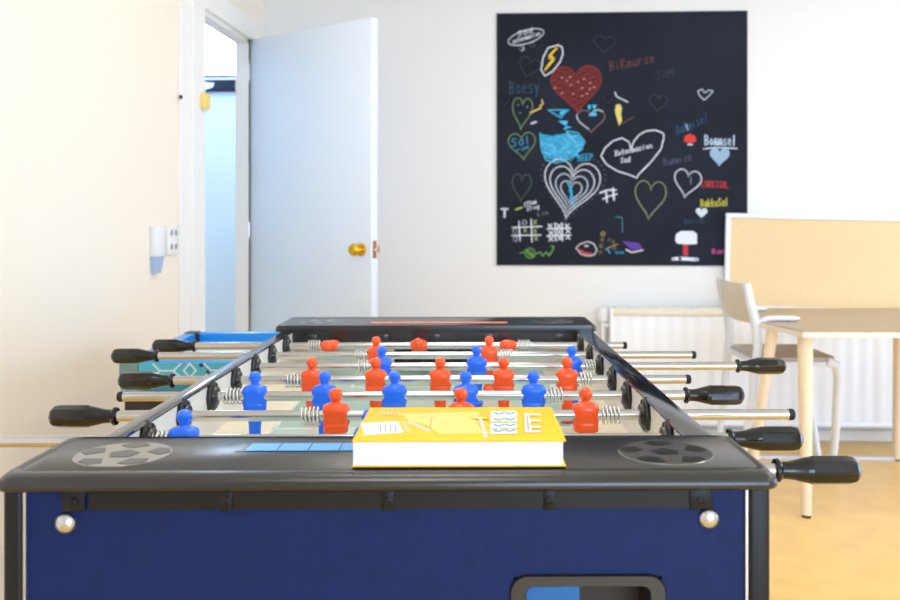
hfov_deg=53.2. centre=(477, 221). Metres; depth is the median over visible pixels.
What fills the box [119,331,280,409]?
table
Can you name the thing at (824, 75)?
wall
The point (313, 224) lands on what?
door
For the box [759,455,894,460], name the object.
trim
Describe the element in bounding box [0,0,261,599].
wall
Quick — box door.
[249,17,379,330]
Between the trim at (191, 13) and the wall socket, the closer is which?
the wall socket
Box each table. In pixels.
[0,317,861,599]
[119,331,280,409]
[750,308,899,517]
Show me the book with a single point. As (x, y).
(386, 436)
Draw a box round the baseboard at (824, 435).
[704,428,891,440]
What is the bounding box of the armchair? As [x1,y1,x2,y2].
[716,277,843,455]
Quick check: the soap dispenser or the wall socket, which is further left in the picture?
the soap dispenser
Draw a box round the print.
[361,411,540,437]
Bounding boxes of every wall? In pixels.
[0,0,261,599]
[262,0,899,429]
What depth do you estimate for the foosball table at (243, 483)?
0.89 m
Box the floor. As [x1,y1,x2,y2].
[748,441,899,599]
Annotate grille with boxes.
[611,307,723,315]
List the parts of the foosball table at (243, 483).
corner post, handle, handle, handle, handle, rail, rod, panel, rod, rod, rod, rod, rod, rod, ball return frame, rail, handle, corner post, handle, handle, rod, handle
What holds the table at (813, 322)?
on the floor
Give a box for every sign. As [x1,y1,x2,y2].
[200,93,210,112]
[205,75,234,91]
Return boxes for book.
[352,407,565,466]
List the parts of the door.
knob, latch plate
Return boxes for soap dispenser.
[150,226,164,273]
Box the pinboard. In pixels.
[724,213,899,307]
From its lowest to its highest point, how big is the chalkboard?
1.325 m
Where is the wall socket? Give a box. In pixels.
[166,227,177,254]
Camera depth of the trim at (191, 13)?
3.71 m
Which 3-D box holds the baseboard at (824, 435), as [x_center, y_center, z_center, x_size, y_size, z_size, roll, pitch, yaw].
[1.647,1.103,4.651,5.544,0.055,0.014,0,0,3]
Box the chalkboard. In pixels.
[497,11,747,265]
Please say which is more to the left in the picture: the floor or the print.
the print
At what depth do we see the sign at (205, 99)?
3.81 m
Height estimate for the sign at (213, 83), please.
0.115 m
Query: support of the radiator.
attached to the wall at (824, 75)
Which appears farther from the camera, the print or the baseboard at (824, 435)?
the baseboard at (824, 435)
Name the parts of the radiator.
panel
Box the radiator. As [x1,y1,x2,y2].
[598,307,892,427]
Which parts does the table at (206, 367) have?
panel, rail, panel, rail, rail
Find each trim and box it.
[178,0,257,335]
[205,11,249,330]
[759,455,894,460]
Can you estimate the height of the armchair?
0.880 m
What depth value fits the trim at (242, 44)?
4.55 m
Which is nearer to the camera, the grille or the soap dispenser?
the soap dispenser
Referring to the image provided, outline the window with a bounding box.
[205,25,234,74]
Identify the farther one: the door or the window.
the window

